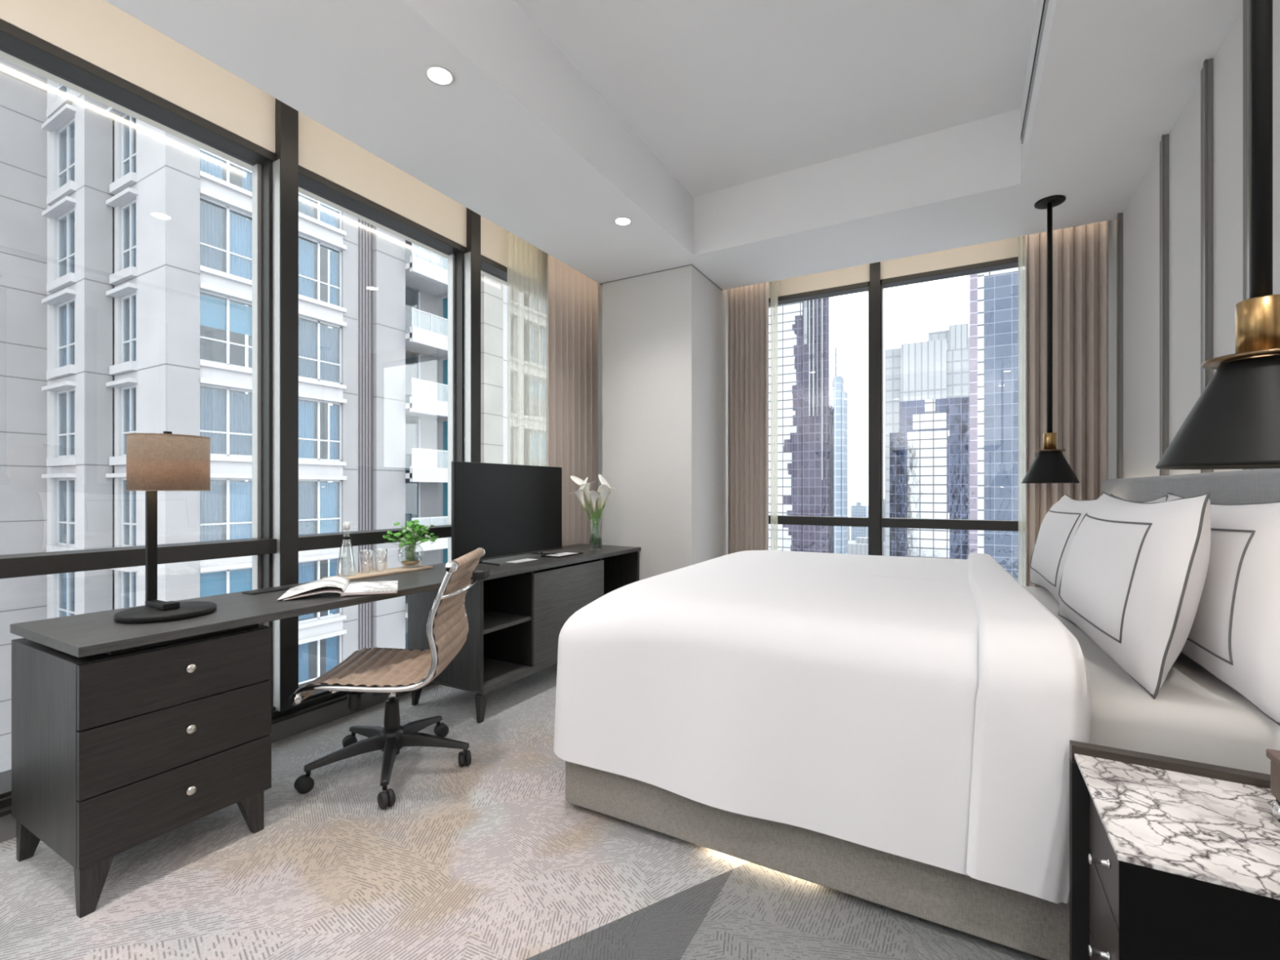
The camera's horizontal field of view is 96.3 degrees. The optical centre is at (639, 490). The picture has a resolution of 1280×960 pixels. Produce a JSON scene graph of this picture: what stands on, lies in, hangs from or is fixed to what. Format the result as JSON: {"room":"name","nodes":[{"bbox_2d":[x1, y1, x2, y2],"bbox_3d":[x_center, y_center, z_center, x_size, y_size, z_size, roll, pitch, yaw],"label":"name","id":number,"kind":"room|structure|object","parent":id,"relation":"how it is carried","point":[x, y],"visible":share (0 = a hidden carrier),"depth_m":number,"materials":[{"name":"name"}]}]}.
{"room":"hotel room","nodes":[
{"label":"hotel room","id":0,"kind":"room"},
{"bbox_2d":[0,0,546,303],"bbox_3d":[-1.798,-1.810,2.869,0.258,0.420,6.650,0,0,29],"label":"wall","id":1,"kind":"structure","parent":0,"point":[98,33],"depth_m":2.56,"materials":[{"name":"beige paint"}]},
{"bbox_2d":[0,18,279,798],"bbox_3d":[-2.051,-0.278,2.255,0.177,2.645,1.150,0,0,29],"label":"window","id":2,"kind":"structure","parent":1,"relation":"in","point":[22,45],"depth_m":2.70,"materials":[{"name":"metal"}]},
{"bbox_2d":[275,97,298,711],"bbox_3d":[-1.703,-0.482,2.753,0.068,3.055,0.084,0,0,29],"label":"window mullion","id":3,"kind":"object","parent":1,"relation":"attached to","point":[286,117],"depth_m":2.73,"materials":[{"name":"metal"}]},
{"bbox_2d":[298,165,471,701],"bbox_3d":[-1.461,-0.278,3.309,0.177,2.645,1.147,0,0,29],"label":"window","id":4,"kind":"structure","parent":1,"relation":"in","point":[309,181],"depth_m":3.75,"materials":[{"name":"metal"}]},
{"bbox_2d":[466,208,480,462],"bbox_3d":[-1.113,-0.482,3.806,0.068,3.055,0.084,0,0,29],"label":"trim","id":5,"kind":"structure","parent":1,"relation":"attached to","point":[473,219],"depth_m":3.78,"materials":[{"name":"metal"}]},
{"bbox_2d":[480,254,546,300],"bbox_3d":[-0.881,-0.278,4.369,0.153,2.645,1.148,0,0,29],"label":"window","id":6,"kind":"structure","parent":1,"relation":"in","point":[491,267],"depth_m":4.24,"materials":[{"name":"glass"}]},
{"bbox_2d":[0,663,1046,959],"bbox_3d":[-0.169,1.240,1.871,4.076,0.120,6.800,0,0,29],"label":"floor","id":7,"kind":"structure","parent":0,"point":[489,858],"depth_m":1.71,"materials":[{"name":"carpet"}]},
{"bbox_2d":[11,623,271,918],"bbox_3d":[-1.640,0.819,1.914,0.577,0.722,0.503,0,0,29],"label":"dresser","id":8,"kind":"object","parent":7,"relation":"on","point":[114,753],"visible":0.99,"depth_m":1.73,"materials":[{"name":"black wood"}]},
{"bbox_2d":[9,543,640,657],"bbox_3d":[-1.006,0.444,3.074,0.560,0.028,3.150,0,0,29],"label":"desk top","id":9,"kind":"structure","parent":8,"relation":"on","point":[82,635],"depth_m":2.05,"materials":[{"name":"black wood"}]},
{"bbox_2d":[114,431,217,623],"bbox_3d":[-1.625,0.114,1.970,0.272,0.630,0.272,0,0,29],"label":"desk lamp","id":10,"kind":"object","parent":9,"relation":"on","point":[166,460],"visible":1,"depth_m":1.91,"materials":[{"name":"beige fabric"}]},
{"bbox_2d":[241,585,293,595],"bbox_3d":[-1.578,0.426,2.442,0.080,0.007,0.180,0,0,29],"label":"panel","id":11,"kind":"object","parent":9,"relation":"on","point":[281,588],"visible":0.82,"depth_m":2.42,"materials":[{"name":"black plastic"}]},
{"bbox_2d":[276,576,398,600],"bbox_3d":[-1.257,0.405,2.422,0.430,0.046,0.285,0,0,-23],"label":"magazine","id":12,"kind":"object","parent":9,"relation":"on","point":[340,584],"visible":1,"depth_m":2.37,"materials":[{"name":"grey paper"}]},
{"bbox_2d":[322,564,432,580],"bbox_3d":[-1.326,0.423,2.938,0.125,0.012,0.550,0,0,29],"label":"serving board","id":13,"kind":"object","parent":9,"relation":"on","point":[402,569],"visible":0.6,"depth_m":2.92,"materials":[{"name":"brown wood"}]},
{"bbox_2d":[336,521,355,577],"bbox_3d":[-1.429,0.286,2.789,0.086,0.262,0.086,0,0,29],"label":"water bottle","id":14,"kind":"object","parent":13,"relation":"on","point":[346,526],"visible":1,"depth_m":2.78,"materials":[{"name":"clear glass"}]},
{"bbox_2d":[396,543,423,567],"bbox_3d":[-1.242,0.355,3.103,0.136,0.122,0.136,0,0,29],"label":"flower vase","id":15,"kind":"object","parent":13,"relation":"on","point":[411,563],"visible":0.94,"depth_m":3.08,"materials":[{"name":"clear glass"}]},
{"bbox_2d":[382,520,439,560],"bbox_3d":[-1.243,0.277,3.105,0.229,0.228,0.297,0,0,29],"label":"leafy plant","id":16,"kind":"object","parent":15,"relation":"in","point":[414,534],"visible":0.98,"depth_m":3.09,"materials":[{"name":"green plant"}]},
{"bbox_2d":[451,461,562,565],"bbox_3d":[-0.778,0.136,3.553,0.250,0.588,0.970,0,0,29],"label":"television","id":17,"kind":"object","parent":9,"relation":"on","point":[504,510],"visible":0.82,"depth_m":3.47,"materials":[{"name":"black plastic"}]},
{"bbox_2d":[540,551,583,557],"bbox_3d":[-0.509,0.424,3.758,0.149,0.012,0.265,0,0,29],"label":"notepad","id":18,"kind":"object","parent":9,"relation":"on","point":[566,553],"visible":1,"depth_m":3.74,"materials":[{"name":"white paper"}]},
{"bbox_2d":[589,518,601,550],"bbox_3d":[-0.318,0.317,4.109,0.090,0.225,0.090,0,0,29],"label":"glass vase","id":19,"kind":"object","parent":9,"relation":"on","point":[596,535],"visible":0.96,"depth_m":4.09,"materials":[{"name":"clear glass"}]},
{"bbox_2d":[569,476,599,544],"bbox_3d":[-0.408,0.149,4.095,0.214,0.485,0.103,0,0,-36],"label":"calla lily","id":20,"kind":"object","parent":19,"relation":"in","point":[580,493],"visible":0.99,"depth_m":4.07,"materials":[{"name":"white plant"}]},
{"bbox_2d":[570,475,598,544],"bbox_3d":[-0.409,0.143,4.120,0.203,0.495,0.113,0,0,29],"label":"calla lily","id":21,"kind":"object","parent":19,"relation":"in","point":[578,481],"visible":0.95,"depth_m":4.10,"materials":[{"name":"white plant"}]},
{"bbox_2d":[587,490,599,544],"bbox_3d":[-0.330,0.197,4.069,0.081,0.387,0.137,0,0,0],"label":"calla lily","id":22,"kind":"object","parent":19,"relation":"in","point":[593,495],"visible":1,"depth_m":4.06,"materials":[{"name":"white plant"}]},
{"bbox_2d":[595,484,610,531],"bbox_3d":[-0.254,0.175,4.067,0.106,0.432,0.161,0,0,-24],"label":"calla lily","id":23,"kind":"object","parent":19,"relation":"in","point":[603,489],"visible":1,"depth_m":4.05,"materials":[{"name":"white plant"}]},
{"bbox_2d":[288,547,489,809],"bbox_3d":[-1.008,0.726,2.432,0.702,0.907,0.677,0,0,-4],"label":"office chair","id":24,"kind":"object","parent":7,"relation":"on","point":[380,671],"visible":1,"depth_m":2.36,"materials":[{"name":"beige leather"}]},
{"bbox_2d":[408,551,639,723],"bbox_3d":[-0.640,0.819,3.731,0.547,0.722,1.635,0,0,29],"label":"media console","id":25,"kind":"object","parent":7,"relation":"on","point":[516,622],"visible":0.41,"depth_m":3.29,"materials":[{"name":"black wood"}]},
{"bbox_2d":[483,610,531,634],"bbox_3d":[-0.938,0.729,3.209,0.518,0.018,0.384,0,0,29],"label":"shelf","id":26,"kind":"object","parent":25,"relation":"attached to","point":[493,620],"depth_m":3.21,"materials":[{"name":"grey wood"}]},
{"bbox_2d":[546,253,598,546],"bbox_3d":[-0.533,-0.376,4.600,0.075,3.088,0.654,0,0,29],"label":"curtain","id":27,"kind":"object","parent":7,"relation":"on","point":[572,348],"visible":0.62,"depth_m":4.57,"materials":[{"name":"beige fabric"}]},
{"bbox_2d":[727,281,768,554],"bbox_3d":[0.873,-0.376,4.635,0.342,3.088,0.060,0,0,28],"label":"curtain","id":28,"kind":"object","parent":7,"relation":"on","point":[748,306],"visible":0.66,"depth_m":4.64,"materials":[{"name":"beige fabric"}]},
{"bbox_2d":[564,586,1279,959],"bbox_3d":[1.042,0.835,2.442,2.008,0.690,1.870,0,0,29],"label":"bed","id":29,"kind":"object","parent":7,"relation":"on","point":[1194,715],"visible":0.13,"depth_m":1.51,"materials":[{"name":"beige fabric"}]},
{"bbox_2d":[553,550,1091,903],"bbox_3d":[0.811,0.650,2.570,1.627,0.634,2.054,0,0,29],"label":"duvet","id":30,"kind":"object","parent":29,"relation":"on","point":[926,710],"visible":1,"depth_m":1.64,"materials":[{"name":"white fabric"}]},
{"bbox_2d":[1030,493,1113,602],"bbox_3d":[1.910,0.252,2.554,0.217,0.468,0.864,0,0,28],"label":"pillow","id":31,"kind":"object","parent":29,"relation":"on","point":[1058,529],"visible":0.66,"depth_m":2.41,"materials":[{"name":"white fabric"}]},
{"bbox_2d":[1057,491,1210,698],"bbox_3d":[1.461,0.247,1.745,0.233,0.485,0.954,0,0,27],"label":"pillow","id":32,"kind":"object","parent":29,"relation":"on","point":[1133,578],"visible":1,"depth_m":1.43,"materials":[{"name":"white fabric"}]},
{"bbox_2d":[1101,468,1279,504],"bbox_3d":[1.953,0.410,1.935,0.074,0.940,3.285,0,0,29],"label":"headboard","id":33,"kind":"object","parent":29,"relation":"attached to","point":[1260,485],"visible":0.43,"depth_m":1.89,"materials":[{"name":"grey fabric"}]},
{"bbox_2d":[1166,492,1279,725],"bbox_3d":[1.572,0.249,1.579,0.193,0.480,0.956,0,0,27],"label":"pillow","id":34,"kind":"object","parent":29,"relation":"on","point":[1234,634],"visible":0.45,"depth_m":1.29,"materials":[{"name":"white fabric"}]},
{"bbox_2d":[1025,220,1108,586],"bbox_3d":[2.696,-0.376,3.628,0.424,3.088,0.088,0,0,31],"label":"curtain","id":35,"kind":"object","parent":7,"relation":"on","point":[1080,254],"visible":0.48,"depth_m":3.61,"materials":[{"name":"beige fabric"}]},
{"bbox_2d":[1069,740,1279,959],"bbox_3d":[1.082,0.872,0.980,0.506,0.616,0.436,0,0,29],"label":"nightstand","id":36,"kind":"object","parent":7,"relation":"on","point":[1171,858],"visible":1,"depth_m":0.97,"materials":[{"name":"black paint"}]},
{"bbox_2d":[1266,748,1279,820],"bbox_3d":[1.170,0.522,0.880,0.226,0.116,0.218,0,0,29],"label":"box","id":37,"kind":"object","parent":36,"relation":"on","point":[1273,755],"visible":1,"depth_m":1.01,"materials":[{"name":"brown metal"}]},
{"bbox_2d":[597,282,602,545],"bbox_3d":[-0.206,-0.419,5.313,0.649,3.199,0.570,0,0,29],"label":"wall","id":38,"kind":"structure","parent":0,"point":[599,286],"depth_m":5.07,"materials":[{"name":"grey paint"}]},
{"bbox_2d":[0,680,366,817],"bbox_3d":[-1.944,1.067,2.550,0.315,0.043,5.949,0,0,29],"label":"sill","id":39,"kind":"structure","parent":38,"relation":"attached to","point":[318,702],"depth_m":2.78,"materials":[{"name":"metal"}]},
{"bbox_2d":[0,682,433,843],"bbox_3d":[-1.952,1.136,2.554,0.298,0.088,5.949,0,0,29],"label":"baseboard","id":40,"kind":"structure","parent":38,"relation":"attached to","point":[294,726],"depth_m":2.82,"materials":[{"name":"black wood"}]},
{"bbox_2d":[602,265,727,580],"bbox_3d":[0.294,-0.419,4.758,0.763,3.199,1.050,0,0,29],"label":"wall","id":41,"kind":"structure","parent":0,"point":[664,333],"depth_m":4.31,"materials":[{"name":"white paint"}]},
{"bbox_2d":[104,0,1243,290],"bbox_3d":[-0.169,-1.895,1.871,4.076,0.550,6.800,0,0,29],"label":"ceiling","id":42,"kind":"structure","parent":0,"point":[743,143],"depth_m":2.73,"materials":[{"name":"paint"}]},
{"bbox_2d":[424,65,454,86],"bbox_3d":[-0.782,-1.618,2.238,0.110,0.004,0.110,0,0,29],"label":"recessed light","id":43,"kind":"object","parent":42,"relation":"in","point":[440,77],"visible":1,"depth_m":2.24,"materials":[{"name":"white plastic"}]},
{"bbox_2d":[613,217,631,226],"bbox_3d":[-0.103,-1.618,3.450,0.110,0.004,0.110,0,0,29],"label":"recessed light","id":44,"kind":"object","parent":42,"relation":"in","point":[622,221],"visible":1,"depth_m":3.45,"materials":[{"name":"white plastic"}]},
{"bbox_2d":[1020,0,1048,143],"bbox_3d":[1.141,-1.785,1.482,0.012,0.040,3.300,0,0,29],"label":"ceiling vent","id":45,"kind":"object","parent":42,"relation":"in","point":[1045,6],"visible":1,"depth_m":2.38,"materials":[{"name":"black metal"}]},
{"bbox_2d":[1021,195,1079,483],"bbox_3d":[2.301,-0.830,3.216,0.266,1.581,0.266,0,0,29],"label":"pendant lamp","id":46,"kind":"object","parent":42,"relation":"hanging from","point":[1050,465],"visible":1,"depth_m":3.20,"materials":[{"name":"black metal"}]},
{"bbox_2d":[1155,0,1279,469],"bbox_3d":[1.044,-0.830,0.962,0.266,1.581,0.266,0,0,29],"label":"pendant lamp","id":47,"kind":"object","parent":42,"relation":"hanging from","point":[1234,423],"visible":1,"depth_m":0.95,"materials":[{"name":"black metal"}]},
{"bbox_2d":[768,235,1025,306],"bbox_3d":[1.373,-1.815,4.778,3.926,0.410,0.220,0,0,29],"label":"wall","id":48,"kind":"structure","parent":0,"point":[1014,246],"depth_m":4.29,"materials":[{"name":"beige paint"}]},
{"bbox_2d":[768,281,869,555],"bbox_3d":[1.333,-0.275,4.724,1.083,2.670,0.115,0,0,29],"label":"window","id":49,"kind":"structure","parent":48,"relation":"in","point":[862,286],"depth_m":4.59,"materials":[{"name":"metal"}]},
{"bbox_2d":[869,262,880,555],"bbox_3d":[1.815,-0.475,4.416,0.074,3.070,0.080,0,0,29],"label":"window mullion","id":50,"kind":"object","parent":48,"relation":"attached to","point":[874,268],"depth_m":4.38,"materials":[{"name":"metal"}]},
{"bbox_2d":[880,255,1026,555],"bbox_3d":[2.361,-0.275,4.148,1.154,2.670,0.115,0,0,29],"label":"window","id":51,"kind":"structure","parent":48,"relation":"in","point":[1019,261],"depth_m":4.25,"materials":[{"name":"metal"}]},
{"bbox_2d":[1108,0,1279,479],"bbox_3d":[1.544,-0.420,0.912,0.150,3.200,6.800,0,0,29],"label":"wall","id":52,"kind":"structure","parent":0,"point":[1141,214],"depth_m":2.43,"materials":[{"name":"grey paint"}]},
{"bbox_2d":[1116,212,1123,479],"bbox_3d":[2.826,-0.220,3.374,0.018,2.800,0.068,0,0,29],"label":"trim","id":53,"kind":"structure","parent":52,"relation":"attached to","point":[1121,215],"depth_m":3.34,"materials":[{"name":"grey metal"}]},
{"bbox_2d":[1159,133,1168,475],"bbox_3d":[2.413,-0.220,2.637,0.018,2.800,0.068,0,0,29],"label":"trim","id":54,"kind":"structure","parent":52,"relation":"attached to","point":[1166,136],"depth_m":2.61,"materials":[{"name":"grey metal"}]},
{"bbox_2d":[1200,58,1213,472],"bbox_3d":[2.158,-0.220,2.181,0.018,2.800,0.068,0,0,29],"label":"trim","id":55,"kind":"structure","parent":52,"relation":"attached to","point":[1210,62],"depth_m":2.15,"materials":[{"name":"grey metal"}]},
{"bbox_2d":[1243,0,1258,470],"bbox_3d":[1.948,-0.220,1.831,0.006,2.800,0.018,0,0,29],"label":"trim","id":56,"kind":"structure","parent":52,"relation":"attached to","point":[1248,2],"depth_m":1.83,"materials":[{"name":"grey metal"}]},
{"label":"outside","id":57,"kind":"structure","parent":0,"visible":0},
{"bbox_2d":[0,57,546,772],"bbox_3d":[-17.233,18.180,24.037,54.959,86.000,10.794,0,0,-43],"label":"apartment tower","id":58,"kind":"structure","parent":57,"point":[126,242],"depth_m":20.85,"materials":[{"name":"white concrete"}]},
{"bbox_2d":[64,218,73,275],"bbox_3d":[-21.022,-8.795,21.092,0.814,2.250,0.040,0,0,29],"label":"curtain","id":59,"kind":"object","parent":58,"relation":"hanging from","point":[72,220],"depth_m":20.98,"materials":[{"name":"grey fabric"}]},
{"bbox_2d":[63,306,74,365],"bbox_3d":[-21.022,-5.595,21.092,0.814,2.250,0.060,0,0,29],"label":"curtain","id":60,"kind":"object","parent":58,"relation":"hanging from","point":[72,307],"depth_m":20.93,"materials":[{"name":"grey fabric"}]},
{"bbox_2d":[64,481,73,542],"bbox_3d":[-21.022,0.805,21.092,0.814,2.250,0.040,0,0,29],"label":"curtain","id":61,"kind":"object","parent":58,"relation":"hanging from","point":[65,482],"depth_m":20.98,"materials":[{"name":"grey fabric"}]},
{"bbox_2d":[63,572,74,616],"bbox_3d":[-21.022,4.005,21.092,0.814,2.250,0.060,0,0,29],"label":"curtain","id":62,"kind":"object","parent":58,"relation":"hanging from","point":[72,573],"depth_m":20.92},
{"bbox_2d":[64,128,75,183],"bbox_3d":[-20.588,-11.995,20.849,1.810,2.250,0.040,0,0,29],"label":"curtain","id":63,"kind":"object","parent":58,"relation":"hanging from","point":[73,133],"depth_m":20.94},
{"bbox_2d":[64,393,75,455],"bbox_3d":[-20.588,-2.395,20.849,1.810,2.250,0.040,0,0,29],"label":"curtain","id":64,"kind":"object","parent":58,"relation":"hanging from","point":[73,395],"depth_m":20.94,"materials":[{"name":"fabric"}]},
{"bbox_2d":[128,119,134,173],"bbox_3d":[-18.059,-11.995,20.349,0.410,2.250,0.060,0,0,29],"label":"curtain","id":65,"kind":"object","parent":58,"relation":"hanging from","point":[134,119],"depth_m":20.41,"materials":[{"name":"white fabric"}]},
{"bbox_2d":[128,390,134,431],"bbox_3d":[-18.059,-2.395,20.349,0.410,2.250,0.060,0,0,29],"label":"curtain","id":66,"kind":"object","parent":58,"relation":"hanging from","point":[134,390],"depth_m":20.41,"materials":[{"name":"fabric"}]},
{"bbox_2d":[128,208,136,266],"bbox_3d":[-17.991,-8.795,20.311,0.567,2.250,0.040,0,0,29],"label":"curtain","id":67,"kind":"object","parent":58,"relation":"hanging from","point":[135,210],"depth_m":20.20,"materials":[{"name":"grey fabric"}]},
{"bbox_2d":[128,298,136,360],"bbox_3d":[-17.991,-5.595,20.311,0.567,2.250,0.040,0,0,29],"label":"curtain","id":68,"kind":"object","parent":58,"relation":"hanging from","point":[135,300],"depth_m":20.20,"materials":[{"name":"fabric"}]},
{"bbox_2d":[128,490,136,544],"bbox_3d":[-17.991,0.805,20.311,0.567,2.250,0.040,0,0,29],"label":"curtain","id":69,"kind":"object","parent":58,"relation":"hanging from","point":[135,491],"depth_m":20.20,"materials":[{"name":"grey fabric"}]},
{"bbox_2d":[128,572,136,607],"bbox_3d":[-17.991,4.005,20.311,0.567,2.250,0.040,0,0,29],"label":"curtain","id":70,"kind":"object","parent":58,"relation":"hanging from","point":[135,573],"depth_m":20.20,"materials":[{"name":"grey fabric"}]},
{"bbox_2d":[200,147,222,179],"bbox_3d":[-14.957,-11.995,19.914,0.060,2.250,0.792,0,0,29],"label":"curtain","id":71,"kind":"object","parent":58,"relation":"hanging from","point":[211,165],"depth_m":19.96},
{"bbox_2d":[200,200,222,271],"bbox_3d":[-14.957,-8.795,19.914,0.040,2.250,0.792,0,0,29],"label":"curtain","id":72,"kind":"object","parent":58,"relation":"hanging from","point":[211,216],"depth_m":19.96,"materials":[{"name":"fabric"}]},
{"bbox_2d":[200,480,222,542],"bbox_3d":[-14.957,0.805,19.914,0.040,2.250,0.792,0,0,29],"label":"curtain","id":73,"kind":"object","parent":58,"relation":"hanging from","point":[211,501],"depth_m":19.97,"materials":[{"name":"blue fabric"}]},
{"bbox_2d":[200,293,252,336],"bbox_3d":[-14.733,-6.205,20.343,0.010,1.070,1.760,0,0,29],"label":"roller blind","id":74,"kind":"object","parent":58,"relation":"hanging from","point":[212,309],"depth_m":20.29,"materials":[{"name":"teal"}]},
{"bbox_2d":[200,568,252,597],"bbox_3d":[-14.733,3.770,20.343,0.010,1.820,1.760,0,0,29],"label":"window","id":75,"kind":"structure","parent":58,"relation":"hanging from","point":[211,584],"depth_m":20.29,"materials":[{"name":"teal glass"}]},
{"bbox_2d":[200,387,252,455],"bbox_3d":[-14.720,-2.395,20.336,0.040,2.250,1.760,0,0,29],"label":"curtain","id":76,"kind":"object","parent":58,"relation":"hanging from","point":[212,402],"depth_m":20.31,"materials":[{"name":"blue fabric"}]},
{"bbox_2d":[229,212,252,279],"bbox_3d":[-14.484,-8.795,20.758,0.040,2.250,0.792,0,0,29],"label":"curtain","id":77,"kind":"object","parent":58,"relation":"hanging from","point":[240,228],"depth_m":20.77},
{"bbox_2d":[229,480,252,539],"bbox_3d":[-14.484,0.805,20.758,0.040,2.250,0.792,0,0,29],"label":"curtain","id":78,"kind":"object","parent":58,"relation":"hanging from","point":[240,491],"depth_m":20.77,"materials":[{"name":"fabric"}]},
{"bbox_2d":[242,166,252,191],"bbox_3d":[-14.372,-11.995,20.958,0.060,2.250,0.334,0,0,29],"label":"curtain","id":79,"kind":"object","parent":58,"relation":"hanging from","point":[246,176],"depth_m":20.94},
{"bbox_2d":[298,642,308,684],"bbox_3d":[-13.414,7.205,22.668,0.060,2.250,0.585,0,0,29],"label":"curtain","id":80,"kind":"object","parent":58,"relation":"hanging from","point":[303,648],"depth_m":22.72,"materials":[{"name":"blue glass"}]},
{"bbox_2d":[298,191,314,217],"bbox_3d":[-13.359,-11.995,22.766,0.040,2.250,0.810,0,0,29],"label":"curtain","id":81,"kind":"object","parent":58,"relation":"hanging from","point":[306,206],"depth_m":22.85,"materials":[{"name":"grey fabric"}]},
{"bbox_2d":[298,238,314,298],"bbox_3d":[-13.359,-8.795,22.766,0.060,2.250,0.810,0,0,29],"label":"curtain","id":82,"kind":"object","parent":58,"relation":"hanging from","point":[306,250],"depth_m":22.84,"materials":[{"name":"blue fabric"}]},
{"bbox_2d":[298,400,314,458],"bbox_3d":[-13.359,-2.395,22.766,0.060,2.250,0.810,0,0,29],"label":"curtain","id":83,"kind":"object","parent":58,"relation":"hanging from","point":[306,409],"depth_m":22.84,"materials":[{"name":"blue fabric"}]},
{"bbox_2d":[298,481,314,534],"bbox_3d":[-13.359,0.805,22.766,0.040,2.250,0.810,0,0,29],"label":"curtain","id":84,"kind":"object","parent":58,"relation":"hanging from","point":[306,489],"depth_m":22.85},
{"bbox_2d":[298,561,314,619],"bbox_3d":[-13.359,4.005,22.766,0.060,2.250,0.810,0,0,29],"label":"curtain","id":85,"kind":"object","parent":58,"relation":"hanging from","point":[306,570],"depth_m":22.84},
{"bbox_2d":[298,320,337,382],"bbox_3d":[-13.117,-5.595,23.198,0.040,2.250,1.800,0,0,29],"label":"curtain","id":86,"kind":"object","parent":58,"relation":"hanging from","point":[307,331],"depth_m":23.20,"materials":[{"name":"fabric"}]},
{"bbox_2d":[320,201,337,227],"bbox_3d":[-12.875,-11.995,23.630,0.040,2.250,0.810,0,0,29],"label":"curtain","id":87,"kind":"object","parent":58,"relation":"hanging from","point":[327,215],"depth_m":23.67,"materials":[{"name":"blue fabric"}]},
{"bbox_2d":[320,482,337,533],"bbox_3d":[-12.875,0.805,23.630,0.040,2.250,0.810,0,0,29],"label":"curtain","id":88,"kind":"object","parent":58,"relation":"hanging from","point":[328,491],"depth_m":23.67,"materials":[{"name":"blue fabric"}]},
{"bbox_2d":[325,635,337,672],"bbox_3d":[-12.799,7.205,23.767,0.060,2.250,0.495,0,0,29],"label":"curtain","id":89,"kind":"object","parent":58,"relation":"hanging from","point":[331,642],"depth_m":23.76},
{"bbox_2d":[328,249,337,305],"bbox_3d":[-12.761,-8.795,23.834,0.060,2.250,0.342,0,0,29],"label":"curtain","id":90,"kind":"object","parent":58,"relation":"hanging from","point":[333,255],"depth_m":23.87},
{"bbox_2d":[328,404,337,459],"bbox_3d":[-12.761,-2.395,23.834,0.060,2.250,0.342,0,0,29],"label":"curtain","id":91,"kind":"object","parent":58,"relation":"hanging from","point":[333,409],"depth_m":23.87,"materials":[{"name":"blue fabric"}]},
{"bbox_2d":[328,559,337,613],"bbox_3d":[-12.761,4.005,23.834,0.060,2.250,0.342,0,0,29],"label":"curtain","id":92,"kind":"object","parent":58,"relation":"hanging from","point":[333,562],"depth_m":23.87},
{"bbox_2d":[528,325,534,363],"bbox_3d":[-6.575,-8.795,34.674,0.060,2.250,0.540,0,0,29],"label":"curtain","id":93,"kind":"object","parent":58,"relation":"hanging from","point":[532,329],"depth_m":34.68,"materials":[{"name":"grey fabric"}]},
{"bbox_2d":[528,377,546,399],"bbox_3d":[-6.315,-6.205,35.170,0.010,1.070,1.660,0,0,29],"label":"roller blind","id":94,"kind":"object","parent":58,"relation":"hanging from","point":[534,383],"depth_m":35.07,"materials":[{"name":"white fabric"}]},
{"bbox_2d":[528,431,546,462],"bbox_3d":[-6.315,-2.630,35.170,0.010,1.820,1.660,0,0,29],"label":"roller blind","id":95,"kind":"object","parent":58,"relation":"hanging from","point":[534,435],"depth_m":35.07,"materials":[{"name":"white fabric"}]},
{"bbox_2d":[528,295,546,315],"bbox_3d":[-6.301,-11.995,35.163,0.040,2.250,1.660,0,0,29],"label":"curtain","id":96,"kind":"object","parent":58,"relation":"hanging from","point":[534,303],"depth_m":35.07,"materials":[{"name":"beige fabric"}]},
{"bbox_2d":[541,329,546,366],"bbox_3d":[-6.008,-8.795,35.688,0.060,2.250,0.456,0,0,29],"label":"curtain","id":97,"kind":"object","parent":58,"relation":"hanging from","point":[543,333],"depth_m":35.68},
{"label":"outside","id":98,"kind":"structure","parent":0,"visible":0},
{"bbox_2d":[328,526,850,614],"bbox_3d":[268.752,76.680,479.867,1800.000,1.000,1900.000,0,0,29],"label":"ground","id":99,"kind":"structure","parent":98,"point":[850,526],"depth_m":573.23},
{"bbox_2d":[768,296,834,553],"bbox_3d":[25.303,8.026,115.631,25.662,136.308,5.500,0,0,29],"label":"tower","id":100,"kind":"structure","parent":99,"relation":"on","point":[801,400],"depth_m":110.37,"materials":[{"name":"glass"}]},
{"bbox_2d":[834,346,848,554],"bbox_3d":[88.854,6.663,253.394,4.510,139.034,9.000,0,0,29],"label":"tower","id":101,"kind":"structure","parent":99,"relation":"on","point":[841,397],"depth_m":249.81,"materials":[{"name":"blue glass"}]},
{"bbox_2d":[850,502,867,540],"bbox_3d":[258.698,45.242,674.908,16.665,61.875,16.665,0,0,29],"label":"block","id":102,"kind":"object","parent":99,"relation":"on","point":[858,510],"visible":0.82,"depth_m":668.21,"materials":[{"name":"blue glass"}]},
{"bbox_2d":[848,537,884,555],"bbox_3d":[167.078,55.673,424.362,29.545,41.014,29.545,0,0,29],"label":"block","id":103,"kind":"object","parent":99,"relation":"on","point":[860,545],"visible":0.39,"depth_m":414.80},
{"bbox_2d":[884,338,968,555],"bbox_3d":[157.411,-0.269,312.994,40.312,152.898,40.000,0,0,29],"label":"tower","id":104,"kind":"structure","parent":99,"relation":"on","point":[925,370],"depth_m":297.75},
{"bbox_2d":[889,396,968,559],"bbox_3d":[83.688,26.102,164.709,19.240,100.156,30.800,0,0,29],"label":"tower","id":105,"kind":"structure","parent":99,"relation":"on","point":[929,453],"depth_m":151.33,"materials":[{"name":"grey glass"}]},
{"bbox_2d":[928,323,968,350],"bbox_3d":[195.701,-11.231,361.464,23.273,174.821,42.000,0,0,29],"label":"tower","id":106,"kind":"structure","parent":99,"relation":"on","point":[957,335],"depth_m":341.79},
{"bbox_2d":[968,266,1026,586],"bbox_3d":[60.927,15.286,88.286,17.907,121.789,30.400,0,0,29],"label":"tower","id":107,"kind":"structure","parent":99,"relation":"on","point":[997,385],"depth_m":78.11,"materials":[{"name":"blue glass"}]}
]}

